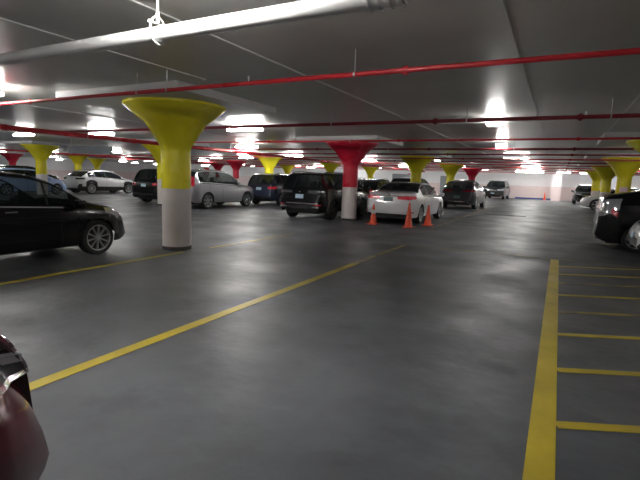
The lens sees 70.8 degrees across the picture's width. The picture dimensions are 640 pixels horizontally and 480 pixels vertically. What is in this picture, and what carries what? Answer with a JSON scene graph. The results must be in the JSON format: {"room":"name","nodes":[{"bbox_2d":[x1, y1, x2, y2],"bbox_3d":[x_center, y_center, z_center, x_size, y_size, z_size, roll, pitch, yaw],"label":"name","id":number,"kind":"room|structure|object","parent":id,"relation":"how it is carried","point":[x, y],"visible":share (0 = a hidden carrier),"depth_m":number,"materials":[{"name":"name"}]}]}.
{"room":"parking garage","nodes":[
{"label":"parking garage","id":0,"kind":"room"},
{"bbox_2d":[0,156,143,179],"bbox_3d":[-45.940,-8.297,49.490,0.200,3.030,65.600,6,9,27],"label":"wall","id":1,"kind":"structure","parent":0,"point":[59,168],"depth_m":66.40,"materials":[{"name":"paint"}]},
{"bbox_2d":[0,180,639,479],"bbox_3d":[-14.289,-3.372,33.201,71.600,0.200,65.600,6,9,27],"label":"floor","id":2,"kind":"structure","parent":0,"point":[407,362],"depth_m":4.28,"materials":[{"name":"concrete"}]},
{"bbox_2d":[0,153,23,164],"bbox_3d":[-29.398,-6.798,43.070,1.970,2.900,1.970,6,9,27],"label":"column","id":3,"kind":"structure","parent":2,"relation":"on","point":[12,158],"depth_m":42.52,"materials":[{"name":"paint"}]},
{"bbox_2d":[0,335,48,479],"bbox_3d":[-3.056,0.577,-0.098,2.274,1.803,5.304,5,8,22],"label":"car","id":4,"kind":"object","parent":2,"relation":"on","point":[24,452],"visible":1,"depth_m":1.86,"materials":[{"name":"red paint"}]},
{"bbox_2d":[0,335,28,394],"bbox_3d":[-1.465,0.501,1.740,0.611,0.258,0.626,6,9,27],"label":"lamp","id":5,"kind":"object","parent":4,"relation":"attached to","point":[13,366],"depth_m":1.91,"materials":[{"name":"clear glass"}]},
{"bbox_2d":[0,165,58,178],"bbox_3d":[-23.994,-5.154,36.602,2.346,1.765,4.878,6,9,27],"label":"car","id":6,"kind":"object","parent":2,"relation":"on","point":[1,166],"visible":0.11,"depth_m":35.67,"materials":[{"name":"black paint"}]},
{"bbox_2d":[0,168,66,195],"bbox_3d":[-17.699,-3.495,26.845,2.199,1.555,4.496,6,9,27],"label":"car","id":7,"kind":"object","parent":2,"relation":"on","point":[25,185],"visible":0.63,"depth_m":26.13,"materials":[{"name":"blue paint"}]},
{"bbox_2d":[20,144,59,195],"bbox_3d":[-16.189,-4.030,26.157,1.970,2.900,1.970,6,9,27],"label":"column","id":8,"kind":"structure","parent":2,"relation":"on","point":[40,153],"depth_m":25.87,"materials":[{"name":"paint"}]},
{"bbox_2d":[0,171,124,254],"bbox_3d":[-5.558,-0.404,7.446,2.155,1.524,4.406,6,9,27],"label":"car","id":9,"kind":"object","parent":2,"relation":"on","point":[28,223],"visible":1,"depth_m":7.77,"materials":[{"name":"black paint"}]},
{"bbox_2d":[73,200,85,208],"bbox_3d":[-4.244,-0.622,7.892,0.284,0.167,0.157,6,9,27],"label":"mirror","id":10,"kind":"object","parent":9,"relation":"attached to","point":[77,204],"depth_m":7.81,"materials":[{"name":"black paint"}]},
{"bbox_2d":[65,154,88,170],"bbox_3d":[-20.700,-5.885,38.540,1.970,2.900,1.970,6,9,27],"label":"column","id":11,"kind":"structure","parent":2,"relation":"on","point":[77,160],"depth_m":38.13,"materials":[{"name":"paint"}]},
{"bbox_2d":[0,252,183,284],"bbox_3d":[-5.227,0.798,4.365,0.115,0.004,10.600,6,9,27],"label":"parking line","id":12,"kind":"object","parent":2,"relation":"on","point":[48,275],"depth_m":7.12,"materials":[{"name":"paint"}]},
{"bbox_2d":[87,158,105,169],"bbox_3d":[-25.210,-7.741,50.923,1.970,2.900,1.970,6,9,27],"label":"column","id":13,"kind":"structure","parent":2,"relation":"on","point":[96,162],"depth_m":50.39,"materials":[{"name":"paint"}]},
{"bbox_2d":[64,169,132,193],"bbox_3d":[-15.248,-4.106,31.538,2.290,1.646,4.740,6,9,27],"label":"car","id":14,"kind":"object","parent":2,"relation":"on","point":[90,181],"visible":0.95,"depth_m":30.29,"materials":[{"name":"white paint"}]},
{"bbox_2d":[141,144,161,205],"bbox_3d":[-7.535,-3.122,21.651,1.970,2.900,1.970,6,9,27],"label":"column","id":15,"kind":"structure","parent":2,"relation":"on","point":[155,150],"depth_m":21.33,"materials":[{"name":"paint"}]},
{"bbox_2d":[132,169,204,201],"bbox_3d":[-7.610,-2.926,24.371,2.346,1.765,4.878,6,9,27],"label":"car","id":16,"kind":"object","parent":2,"relation":"on","point":[145,180],"visible":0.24,"depth_m":22.35,"materials":[{"name":"black paint"}]},
{"bbox_2d":[122,97,225,250],"bbox_3d":[-2.945,-1.258,9.226,1.970,2.900,1.970,6,9,27],"label":"column","id":17,"kind":"structure","parent":2,"relation":"on","point":[176,124],"depth_m":8.91,"materials":[{"name":"paint"}]},
{"bbox_2d":[29,263,356,390],"bbox_3d":[-2.070,1.052,3.282,0.125,0.004,11.600,6,9,27],"label":"parking line","id":18,"kind":"object","parent":2,"relation":"on","point":[54,377],"depth_m":4.27,"materials":[{"name":"paint"}]},
{"bbox_2d":[211,164,223,180],"bbox_3d":[-12.323,-7.771,54.247,1.970,2.900,1.970,6,9,27],"label":"column","id":19,"kind":"structure","parent":2,"relation":"on","point":[218,167],"depth_m":53.88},
{"bbox_2d":[191,169,253,208],"bbox_3d":[-5.224,-2.523,21.968,2.366,1.781,4.694,6,9,27],"label":"car","id":20,"kind":"object","parent":2,"relation":"on","point":[205,193],"visible":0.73,"depth_m":20.98,"materials":[{"name":"grey paint"}]},
{"bbox_2d":[226,160,246,181],"bbox_3d":[-7.812,-5.916,41.864,1.970,2.900,1.970,6,9,27],"label":"column","id":21,"kind":"structure","parent":2,"relation":"on","point":[236,165],"depth_m":41.44,"materials":[{"name":"paint"}]},
{"bbox_2d":[208,234,292,247],"bbox_3d":[-1.559,0.002,11.032,0.090,0.004,3.302,6,9,29],"label":"parking line","id":22,"kind":"object","parent":2,"relation":"on","point":[287,234],"depth_m":10.75,"materials":[{"name":"paint"}]},
{"bbox_2d":[254,155,281,173],"bbox_3d":[-3.346,-4.065,29.504,1.970,2.900,1.970,6,9,27],"label":"column","id":23,"kind":"structure","parent":2,"relation":"on","point":[269,163],"depth_m":28.97,"materials":[{"name":"paint"}]},
{"bbox_2d":[248,173,288,205],"bbox_3d":[-2.173,-2.961,26.000,2.276,1.747,4.732,6,9,27],"label":"car","id":24,"kind":"object","parent":2,"relation":"on","point":[269,186],"visible":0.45,"depth_m":24.01,"materials":[{"name":"blue paint"}]},
{"bbox_2d":[279,164,295,173],"bbox_3d":[-3.624,-6.859,49.717,1.970,2.900,1.970,6,9,27],"label":"column","id":25,"kind":"structure","parent":2,"relation":"on","point":[287,168],"depth_m":49.09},
{"bbox_2d":[281,171,367,219],"bbox_3d":[0.368,-1.898,18.698,2.346,1.801,4.883,6,9,27],"label":"car","id":26,"kind":"object","parent":2,"relation":"on","point":[304,192],"visible":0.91,"depth_m":16.78,"materials":[{"name":"black paint"}]},
{"bbox_2d":[308,191,325,193],"bbox_3d":[-0.127,-1.741,16.345,0.660,0.100,0.227,2,8,2],"label":"tail light","id":27,"kind":"object","parent":26,"relation":"attached to","point":[309,192],"depth_m":16.32,"materials":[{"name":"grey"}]},
{"bbox_2d":[320,163,340,171],"bbox_3d":[0.842,-5.008,37.357,1.970,2.900,1.970,6,9,27],"label":"column","id":28,"kind":"structure","parent":2,"relation":"on","point":[329,167],"depth_m":36.76,"materials":[{"name":"paint"}]},
{"bbox_2d":[326,142,377,220],"bbox_3d":[1.147,-2.211,17.130,1.970,2.900,1.970,6,9,27],"label":"column","id":29,"kind":"structure","parent":2,"relation":"on","point":[351,154],"depth_m":16.82,"materials":[{"name":"paint"}]},
{"bbox_2d":[362,167,378,178],"bbox_3d":[5.031,-5.951,45.210,1.970,2.900,1.970,6,9,27],"label":"column","id":30,"kind":"structure","parent":2,"relation":"on","point":[370,171],"depth_m":44.71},
{"bbox_2d":[367,204,378,224],"bbox_3d":[1.888,-0.919,15.921,0.340,0.720,0.340,6,9,27],"label":"traffic cone","id":31,"kind":"object","parent":2,"relation":"on","point":[373,214],"visible":1,"depth_m":15.85,"materials":[{"name":"orange"}]},
{"bbox_2d":[357,178,389,194],"bbox_3d":[2.941,-2.445,23.856,2.290,1.646,4.748,6,9,27],"label":"car","id":32,"kind":"object","parent":2,"relation":"on","point":[368,185],"visible":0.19,"depth_m":22.09,"materials":[{"name":"black paint"}]},
{"bbox_2d":[354,245,405,263],"bbox_3d":[1.351,0.282,9.696,0.120,0.004,3.020,6,9,27],"label":"line marking","id":33,"kind":"object","parent":2,"relation":"on","point":[400,246],"depth_m":9.47,"materials":[{"name":"paint"}]},
{"bbox_2d":[367,182,443,222],"bbox_3d":[3.634,-1.607,18.397,2.344,1.522,5.139,6,9,27],"label":"car","id":34,"kind":"object","parent":2,"relation":"on","point":[392,199],"visible":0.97,"depth_m":16.48,"materials":[{"name":"white paint"}]},
{"bbox_2d":[368,194,379,197],"bbox_3d":[1.907,-1.611,16.564,0.277,0.152,0.712,-2,9,-28],"label":"tail light","id":35,"kind":"object","parent":34,"relation":"attached to","point":[370,195],"depth_m":16.41,"materials":[{"name":"red"}]},
{"bbox_2d":[397,196,416,199],"bbox_3d":[3.112,-1.484,15.936,0.712,0.152,0.277,1,8,-7],"label":"tail light","id":36,"kind":"object","parent":34,"relation":"attached to","point":[398,197],"depth_m":15.91,"materials":[{"name":"red"}]},
{"bbox_2d":[402,203,413,227],"bbox_3d":[3.009,-0.845,15.218,0.340,0.840,0.340,6,9,27],"label":"traffic cone","id":37,"kind":"object","parent":2,"relation":"on","point":[408,223],"visible":1,"depth_m":15.15,"materials":[{"name":"plastic"}]},
{"bbox_2d":[391,177,434,188],"bbox_3d":[5.901,-3.053,28.547,2.346,1.765,4.878,6,9,27],"label":"car","id":38,"kind":"object","parent":2,"relation":"on","point":[400,179],"visible":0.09,"depth_m":26.81,"materials":[{"name":"grey paint"}]},
{"bbox_2d":[399,156,435,182],"bbox_3d":[5.309,-3.157,24.997,1.970,2.900,1.970,6,9,27],"label":"column","id":39,"kind":"structure","parent":2,"relation":"on","point":[416,166],"depth_m":24.48,"materials":[{"name":"paint"}]},
{"bbox_2d":[422,205,432,225],"bbox_3d":[3.878,-0.890,16.117,0.340,0.740,0.340,6,9,27],"label":"traffic cone","id":40,"kind":"object","parent":2,"relation":"on","point":[427,222],"visible":1,"depth_m":16.05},
{"bbox_2d":[438,163,464,182],"bbox_3d":[9.497,-4.100,32.850,1.970,2.900,1.970,6,9,27],"label":"column","id":41,"kind":"structure","parent":2,"relation":"on","point":[450,170],"depth_m":32.32,"materials":[{"name":"paint"}]},
{"bbox_2d":[431,207,491,227],"bbox_3d":[7.862,-1.350,23.111,0.090,0.004,17.801,6,9,27],"label":"parking line","id":42,"kind":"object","parent":2,"relation":"on","point":[490,207],"depth_m":19.13,"materials":[{"name":"paint"}]},
{"bbox_2d":[442,180,487,208],"bbox_3d":[9.315,-2.978,28.921,2.473,1.739,5.141,6,9,27],"label":"car","id":43,"kind":"object","parent":2,"relation":"on","point":[456,192],"visible":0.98,"depth_m":26.93,"materials":[{"name":"black paint"}]},
{"bbox_2d":[463,169,482,179],"bbox_3d":[13.685,-5.043,40.703,1.970,2.900,1.970,6,9,27],"label":"column","id":44,"kind":"structure","parent":2,"relation":"on","point":[471,173],"depth_m":40.17,"materials":[{"name":"paint"}]},
{"bbox_2d":[402,244,550,258],"bbox_3d":[3.500,0.258,10.393,3.272,0.004,0.055,6,9,26],"label":"dashed floor line","id":45,"kind":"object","parent":2,"relation":"on","point":[402,244],"depth_m":10.34,"materials":[{"name":"paint"}]},
{"bbox_2d":[483,180,509,199],"bbox_3d":[18.677,-5.330,47.495,2.534,1.945,5.268,6,9,29],"label":"car","id":46,"kind":"object","parent":2,"relation":"on","point":[495,188],"visible":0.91,"depth_m":46.01,"materials":[{"name":"grey paint"}]},
{"bbox_2d":[522,259,558,479],"bbox_3d":[1.561,1.192,3.140,0.155,0.004,14.720,6,9,27],"label":"line marking","id":47,"kind":"object","parent":2,"relation":"on","point":[539,464],"depth_m":3.30,"materials":[{"name":"paint"}]},
{"bbox_2d":[571,184,599,203],"bbox_3d":[24.211,-4.191,41.083,2.346,1.801,4.878,6,9,27],"label":"car","id":48,"kind":"object","parent":2,"relation":"on","point":[580,191],"visible":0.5,"depth_m":40.06,"materials":[{"name":"black paint"}]},
{"bbox_2d":[585,171,600,194],"bbox_3d":[22.207,-4.148,36.265,1.970,2.900,1.970,6,9,27],"label":"column","id":49,"kind":"structure","parent":2,"relation":"on","point":[594,176],"depth_m":35.99,"materials":[{"name":"paint"}]},
{"bbox_2d":[556,421,639,432],"bbox_3d":[3.244,1.284,2.878,3.390,0.004,0.090,2,8,3],"label":"hatch stripe","id":50,"kind":"object","parent":2,"relation":"on","point":[560,424],"visible":1,"depth_m":2.95,"materials":[{"name":"paint"}]},
{"bbox_2d":[557,367,639,375],"bbox_3d":[3.716,1.178,3.765,3.390,0.004,0.090,2,8,3],"label":"hatch stripe","id":51,"kind":"object","parent":2,"relation":"on","point":[567,370],"visible":1,"depth_m":3.83,"materials":[{"name":"paint"}]},
{"bbox_2d":[558,333,639,339],"bbox_3d":[4.208,1.067,4.686,3.390,0.004,0.090,2,8,3],"label":"hatch stripe","id":52,"kind":"object","parent":2,"relation":"on","point":[559,334],"visible":1,"depth_m":4.75,"materials":[{"name":"paint"}]},
{"bbox_2d":[558,311,639,316],"bbox_3d":[4.662,0.965,5.537,3.390,0.004,0.090,2,8,3],"label":"hatch stripe","id":53,"kind":"object","parent":2,"relation":"on","point":[570,312],"visible":1,"depth_m":5.59,"materials":[{"name":"paint"}]},
{"bbox_2d":[558,294,639,298],"bbox_3d":[5.125,0.861,6.406,3.390,0.004,0.090,2,8,3],"label":"hatch stripe","id":54,"kind":"object","parent":2,"relation":"on","point":[558,294],"visible":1,"depth_m":6.46,"materials":[{"name":"paint"}]},
{"bbox_2d":[558,282,639,286],"bbox_3d":[5.551,0.765,7.204,3.390,0.004,0.090,2,8,3],"label":"hatch stripe","id":55,"kind":"object","parent":2,"relation":"on","point":[558,282],"visible":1,"depth_m":7.25,"materials":[{"name":"paint"}]},
{"bbox_2d":[559,274,639,277],"bbox_3d":[5.944,0.676,7.941,3.390,0.004,0.090,2,8,3],"label":"hatch stripe","id":56,"kind":"object","parent":2,"relation":"on","point":[559,274],"visible":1,"depth_m":7.98,"materials":[{"name":"paint"}]},
{"bbox_2d":[559,266,639,269],"bbox_3d":[5.672,0.555,8.758,2.010,0.004,0.090,2,8,3],"label":"hatch stripe","id":57,"kind":"object","parent":2,"relation":"on","point":[559,266],"visible":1,"depth_m":8.76,"materials":[{"name":"paint"}]},
{"bbox_2d":[591,165,615,198],"bbox_3d":[18.019,-3.205,28.412,1.970,2.900,1.970,6,9,27],"label":"column","id":58,"kind":"structure","parent":2,"relation":"on","point":[606,174],"depth_m":28.10,"materials":[{"name":"paint"}]},
{"bbox_2d":[580,188,639,209],"bbox_3d":[20.187,-2.723,30.163,4.748,1.610,2.290,6,9,27],"label":"car","id":59,"kind":"object","parent":2,"relation":"on","point":[590,201],"visible":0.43,"depth_m":30.21,"materials":[{"name":"white paint"}]},
{"bbox_2d":[592,190,639,251],"bbox_3d":[9.416,-0.473,11.128,4.468,1.640,2.204,6,9,27],"label":"car","id":60,"kind":"object","parent":2,"relation":"on","point":[615,214],"visible":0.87,"depth_m":11.23,"materials":[{"name":"black paint"}]},
{"bbox_2d":[600,202,605,214],"bbox_3d":[7.183,-0.789,11.412,0.065,0.320,0.092,-2,9,-24],"label":"lamp","id":61,"kind":"object","parent":60,"relation":"attached to","point":[603,205],"depth_m":11.39,"materials":[{"name":"clear glass"}]},
{"bbox_2d":[597,199,622,216],"bbox_3d":[7.298,-0.802,11.388,0.235,0.520,0.548,-2,9,-28],"label":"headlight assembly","id":62,"kind":"object","parent":60,"relation":"attached to","point":[608,207],"depth_m":11.26,"materials":[{"name":"grey"}]},
{"bbox_2d":[611,208,617,216],"bbox_3d":[7.351,-0.685,11.215,0.153,0.220,0.047,9,10,41],"label":"lamp","id":63,"kind":"object","parent":60,"relation":"attached to","point":[614,211],"depth_m":11.21,"materials":[{"name":"red"}]},
{"bbox_2d":[626,220,639,249],"bbox_3d":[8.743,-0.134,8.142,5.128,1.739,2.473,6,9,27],"label":"wheel","id":64,"kind":"object","parent":60,"relation":"attached to","point":[633,236],"visible":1,"depth_m":9.21,"materials":[{"name":"silver metal"}]},
{"bbox_2d":[627,233,636,245],"bbox_3d":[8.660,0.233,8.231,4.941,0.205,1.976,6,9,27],"label":"wheel rim","id":65,"kind":"object","parent":64,"relation":"attached to","point":[632,238],"depth_m":9.22,"materials":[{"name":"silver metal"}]},
{"bbox_2d":[633,222,639,231],"bbox_3d":[6.727,-0.319,9.195,0.488,0.346,0.760,6,9,27],"label":"wheel rim","id":66,"kind":"object","parent":64,"relation":"attached to","point":[636,228],"depth_m":9.33,"materials":[{"name":"silver metal"}]},
{"bbox_2d":[601,157,639,192],"bbox_3d":[13.831,-2.263,20.559,1.970,2.900,1.970,6,9,27],"label":"column","id":67,"kind":"structure","parent":2,"relation":"on","point":[624,171],"depth_m":20.15,"materials":[{"name":"paint"}]},
{"bbox_2d":[626,140,639,152],"bbox_3d":[9.642,-1.319,12.706,1.970,2.900,1.970,6,9,27],"label":"column","id":68,"kind":"structure","parent":2,"relation":"on","point":[635,144],"depth_m":12.64,"materials":[{"name":"paint"}]},
{"bbox_2d":[0,0,639,172],"bbox_3d":[-14.182,-6.594,32.757,71.600,0.250,65.600,6,9,27],"label":"ceiling","id":69,"kind":"structure","parent":0,"point":[423,32],"depth_m":6.33,"materials":[{"name":"paint"}]},
{"bbox_2d":[0,119,15,124],"bbox_3d":[-11.669,-3.690,13.673,3.170,0.130,2.850,6,9,27],"label":"trim","id":70,"kind":"structure","parent":69,"relation":"attached to","point":[2,121],"depth_m":14.00,"materials":[{"name":"paint"}]},
{"bbox_2d":[0,151,30,154],"bbox_3d":[-29.345,-8.309,42.946,3.170,0.130,2.850,6,9,27],"label":"trim","id":71,"kind":"structure","parent":69,"relation":"attached to","point":[24,153],"depth_m":42.01,"materials":[{"name":"paint"}]},
{"bbox_2d":[13,131,33,135],"bbox_3d":[-11.644,-4.199,17.673,1.220,0.212,0.173,6,9,27],"label":"fluorescent light","id":72,"kind":"object","parent":69,"relation":"hanging from","point":[16,133],"visible":0.79,"depth_m":17.59,"materials":[{"name":"grey"}]},
{"bbox_2d":[0,141,81,146],"bbox_3d":[-16.135,-5.541,26.033,3.170,0.130,2.850,6,9,27],"label":"trim","id":73,"kind":"structure","parent":69,"relation":"attached to","point":[1,142],"depth_m":25.01,"materials":[{"name":"paint"}]},
{"bbox_2d":[68,139,112,153],"bbox_3d":[-10.726,-4.370,20.924,3.100,0.700,0.080,6,9,27],"label":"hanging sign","id":74,"kind":"object","parent":69,"relation":"hanging from","point":[71,149],"visible":0.94,"depth_m":20.88,"materials":[{"name":"grey"}]},
{"bbox_2d":[89,128,114,134],"bbox_3d":[-7.730,-3.827,15.915,1.220,0.212,0.173,6,9,27],"label":"fluorescent light","id":75,"kind":"object","parent":69,"relation":"hanging from","point":[93,133],"visible":0.63,"depth_m":15.81,"materials":[{"name":"grey"}]},
{"bbox_2d":[0,17,205,79],"bbox_3d":[-5.207,-1.738,0.631,0.008,0.012,14.600,6,9,27],"label":"trim","id":76,"kind":"structure","parent":69,"relation":"attached to","point":[0,17],"depth_m":5.51,"materials":[{"name":"white"}]},
{"bbox_2d":[131,152,151,154],"bbox_3d":[-11.947,-6.484,33.886,3.170,0.130,2.850,6,9,27],"label":"trim","id":77,"kind":"structure","parent":69,"relation":"attached to","point":[144,153],"depth_m":32.98,"materials":[{"name":"paint"}]},
{"bbox_2d":[0,131,309,161],"bbox_3d":[-6.357,-5.983,31.164,0.020,0.012,50.000,6,9,27],"label":"trim","id":78,"kind":"structure","parent":69,"relation":"attached to","point":[0,131],"depth_m":22.66,"materials":[{"name":"white"}]},
{"bbox_2d":[115,139,208,146],"bbox_3d":[-7.481,-4.633,21.526,3.170,0.130,2.850,6,9,27],"label":"trim","id":79,"kind":"structure","parent":69,"relation":"attached to","point":[195,144],"depth_m":21.38,"materials":[{"name":"paint"}]},
{"bbox_2d":[55,80,275,115],"bbox_3d":[-3.014,-2.782,9.166,3.170,0.130,2.850,6,9,27],"label":"trim","id":80,"kind":"structure","parent":69,"relation":"attached to","point":[234,105],"depth_m":8.28,"materials":[{"name":"paint"}]},
{"bbox_2d":[1,101,385,159],"bbox_3d":[1.856,-5.121,26.887,0.020,0.012,50.000,6,9,27],"label":"trim","id":81,"kind":"structure","parent":69,"relation":"attached to","point":[1,101],"depth_m":12.46,"materials":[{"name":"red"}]},
{"bbox_2d":[0,0,408,65],"bbox_3d":[-0.739,-1.683,3.135,19.500,0.511,0.165,6,9,27],"label":"drain pipe","id":82,"kind":"object","parent":69,"relation":"hanging from","point":[304,9],"visible":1,"depth_m":3.16,"materials":[{"name":"grey"}]},
{"bbox_2d":[0,124,424,171],"bbox_3d":[0.608,-5.251,29.247,0.170,0.480,47.000,6,9,27],"label":"pipe","id":83,"kind":"object","parent":69,"relation":"hanging from","point":[5,127],"visible":0.91,"depth_m":15.68,"materials":[{"name":"red"}]},
{"bbox_2d":[213,159,258,160],"bbox_3d":[-7.758,-7.427,41.739,3.170,0.130,2.850,6,9,27],"label":"trim","id":84,"kind":"structure","parent":69,"relation":"attached to","point":[213,159],"depth_m":40.69,"materials":[{"name":"paint"}]},
{"bbox_2d":[227,123,262,131],"bbox_3d":[-2.148,-3.218,12.840,1.220,0.212,0.173,6,9,27],"label":"fluorescent light","id":85,"kind":"object","parent":69,"relation":"hanging from","point":[233,129],"visible":0.5,"depth_m":12.75,"materials":[{"name":"white"}]},
{"bbox_2d":[235,143,257,147],"bbox_3d":[-3.350,-4.317,20.529,1.220,0.212,0.173,6,9,27],"label":"fluorescent light","id":86,"kind":"object","parent":69,"relation":"hanging from","point":[238,145],"visible":0.97,"depth_m":20.46,"materials":[{"name":"grey"}]},
{"bbox_2d":[236,152,296,155],"bbox_3d":[-3.292,-5.576,29.379,3.170,0.130,2.850,6,9,27],"label":"trim","id":87,"kind":"structure","parent":69,"relation":"attached to","point":[257,152],"depth_m":27.94,"materials":[{"name":"paint"}]},
{"bbox_2d":[0,47,639,105],"bbox_3d":[-4.941,-2.574,7.933,31.500,0.333,0.070,6,9,27],"label":"pipe","id":88,"kind":"object","parent":69,"relation":"hanging from","point":[404,70],"visible":1,"depth_m":5.05,"materials":[{"name":"red"}]},
{"bbox_2d":[127,0,524,170],"bbox_3d":[7.791,-4.190,21.554,0.034,0.012,64.000,6,9,27],"label":"trim","id":89,"kind":"structure","parent":69,"relation":"attached to","point":[132,1],"depth_m":5.63,"materials":[{"name":"white"}]},
{"bbox_2d":[88,157,606,163],"bbox_3d":[-1.720,-5.625,30.899,47.500,0.344,0.084,6,9,27],"label":"pipe","id":90,"kind":"object","parent":69,"relation":"hanging from","point":[88,157],"visible":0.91,"depth_m":26.09,"materials":[{"name":"red"}]},
{"bbox_2d":[0,149,294,168],"bbox_3d":[-13.532,-6.818,38.309,0.110,0.110,44.000,6,9,27],"label":"pipe","id":91,"kind":"object","parent":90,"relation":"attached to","point":[0,149],"visible":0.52,"depth_m":34.13,"materials":[{"name":"metal"}]},
{"bbox_2d":[296,135,402,145],"bbox_3d":[1.174,-3.725,17.019,3.170,0.130,2.850,6,9,27],"label":"trim","id":92,"kind":"structure","parent":69,"relation":"attached to","point":[375,137],"depth_m":15.99,"materials":[{"name":"paint"}]},
{"bbox_2d":[66,101,639,132],"bbox_3d":[0.836,-2.614,9.668,22.900,0.348,0.089,6,9,27],"label":"pipe","id":93,"kind":"object","parent":69,"relation":"hanging from","point":[579,117],"visible":0.96,"depth_m":8.95,"materials":[{"name":"red"}]},
{"bbox_2d":[79,155,639,160],"bbox_3d":[-3.311,-5.271,27.915,47.500,0.336,0.074,6,9,27],"label":"pipe","id":94,"kind":"object","parent":69,"relation":"hanging from","point":[570,159],"visible":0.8,"depth_m":22.78,"materials":[{"name":"red"}]},
{"bbox_2d":[119,159,609,166],"bbox_3d":[0.012,-6.019,34.145,47.500,0.336,0.074,6,9,27],"label":"pipe","id":95,"kind":"object","parent":69,"relation":"hanging from","point":[119,159],"visible":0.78,"depth_m":29.64,"materials":[{"name":"red"}]},
{"bbox_2d":[146,161,639,169],"bbox_3d":[2.071,-6.479,38.006,47.500,0.344,0.084,6,9,27],"label":"pipe","id":96,"kind":"object","parent":69,"relation":"hanging from","point":[146,161],"visible":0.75,"depth_m":33.24,"materials":[{"name":"red"}]},
{"bbox_2d":[193,163,639,171],"bbox_3d":[3.943,-6.900,41.516,47.500,0.344,0.084,6,9,27],"label":"pipe","id":97,"kind":"object","parent":69,"relation":"hanging from","point":[193,163],"visible":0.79,"depth_m":36.98,"materials":[{"name":"red"}]},
{"bbox_2d":[195,132,639,142],"bbox_3d":[2.764,-3.055,13.282,22.900,0.333,0.070,6,9,27],"label":"pipe","id":98,"kind":"object","parent":69,"relation":"hanging from","point":[576,138],"visible":0.98,"depth_m":12.84,"materials":[{"name":"red"}]},
{"bbox_2d":[384,153,451,157],"bbox_3d":[5.362,-4.668,24.872,3.170,0.130,2.850,6,9,27],"label":"trim","id":99,"kind":"structure","parent":69,"relation":"attached to","point":[396,156],"depth_m":24.10,"materials":[{"name":"paint"}]},
{"bbox_2d":[205,164,639,173],"bbox_3d":[6.376,-7.448,46.079,47.500,0.344,0.084,6,9,27],"label":"pipe","id":100,"kind":"object","parent":69,"relation":"hanging from","point":[205,164],"visible":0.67,"depth_m":41.02,"materials":[{"name":"red"}]},
{"bbox_2d":[220,141,633,150],"bbox_3d":[4.440,-3.425,16.425,22.900,0.348,0.089,6,9,27],"label":"pipe","id":101,"kind":"object","parent":69,"relation":"hanging from","point":[429,148],"visible":0.9,"depth_m":16.24,"materials":[{"name":"red"}]},
{"bbox_2d":[241,166,639,175],"bbox_3d":[8.857,-8.006,50.729,47.500,0.344,0.084,6,9,27],"label":"pipe","id":102,"kind":"object","parent":69,"relation":"hanging from","point":[241,166],"visible":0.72,"depth_m":46.57,"materials":[{"name":"red"}]},
{"bbox_2d":[266,150,639,156],"bbox_3d":[5.904,-3.756,19.171,22.900,0.344,0.084,6,9,27],"label":"pipe","id":103,"kind":"object","parent":69,"relation":"hanging from","point":[322,153],"visible":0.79,"depth_m":18.46,"materials":[{"name":"red"}]},
{"bbox_2d":[429,162,476,163],"bbox_3d":[9.551,-5.611,32.725,3.170,0.130,2.850,6,9,27],"label":"trim","id":104,"kind":"structure","parent":69,"relation":"attached to","point":[429,162],"depth_m":31.45,"materials":[{"name":"paint"}]},
{"bbox_2d":[441,114,552,125],"bbox_3d":[3.816,-2.608,9.846,2.300,0.212,0.173,6,9,27],"label":"fluorescent light","id":105,"kind":"object","parent":69,"relation":"attached to","point":[496,123],"visible":0.62,"depth_m":9.79,"materials":[{"name":"white"}]},
{"bbox_2d":[495,141,507,146],"bbox_3d":[6.229,-3.297,15.429,0.420,0.212,0.173,6,9,27],"label":"fluorescent light","id":106,"kind":"object","parent":69,"relation":"attached to","point":[506,143],"visible":0.94,"depth_m":15.38,"materials":[{"name":"white"}]},
{"bbox_2d":[501,0,551,158],"bbox_3d":[4.476,-2.607,9.266,0.008,0.012,39.000,6,9,27],"label":"trim","id":107,"kind":"structure","parent":69,"relation":"attached to","point":[501,0],"depth_m":4.89,"materials":[{"name":"white"}]},
{"bbox_2d":[584,153,639,158],"bbox_3d":[13.885,-3.774,20.434,3.170,0.130,2.850,6,9,27],"label":"trim","id":108,"kind":"structure","parent":69,"relation":"attached to","point":[585,157],"depth_m":19.66,"materials":[{"name":"paint"}]},
{"bbox_2d":[588,95,639,153],"bbox_3d":[7.942,-2.938,12.507,0.024,0.012,22.000,6,9,27],"label":"trim","id":109,"kind":"structure","parent":69,"relation":"attached to","point":[637,98],"depth_m":8.76,"materials":[{"name":"white"}]},
{"bbox_2d":[597,131,639,144],"bbox_3d":[9.696,-2.831,12.581,3.170,0.130,2.850,6,9,27],"label":"trim","id":110,"kind":"structure","parent":69,"relation":"attached to","point":[606,134],"depth_m":12.04,"materials":[{"name":"paint"}]},
{"bbox_2d":[144,164,639,200],"bbox_3d":[1.160,-8.437,61.848,71.600,3.030,0.200,6,9,27],"label":"wall","id":111,"kind":"structure","parent":0,"point":[529,185],"depth_m":51.83,"materials":[{"name":"paint"}]},
{"bbox_2d":[392,174,410,178],"bbox_3d":[10.439,-7.127,56.880,2.800,2.400,0.110,6,9,27],"label":"door","id":112,"kind":"structure","parent":111,"relation":"in","point":[393,175],"depth_m":56.86,"materials":[{"name":"grey"}]},
{"bbox_2d":[439,176,446,192],"bbox_3d":[15.073,-6.591,54.473,1.100,2.300,0.110,6,9,27],"label":"door","id":113,"kind":"structure","parent":111,"relation":"in","point":[442,178],"depth_m":54.54,"materials":[{"name":"grey"}]},
{"bbox_2d":[515,197,549,199],"bbox_3d":[23.685,-4.629,50.150,3.650,0.160,0.050,6,9,27],"label":"baseboard","id":114,"kind":"structure","parent":111,"relation":"attached to","point":[515,197],"depth_m":50.27,"materials":[{"name":"blue"}]},
{"bbox_2d":[550,171,562,200],"bbox_3d":[25.051,-5.683,47.614,0.900,3.030,3.000,6,9,27],"label":"column","id":115,"kind":"structure","parent":111,"relation":"attached to","point":[557,178],"depth_m":46.30,"materials":[{"name":"paint"}]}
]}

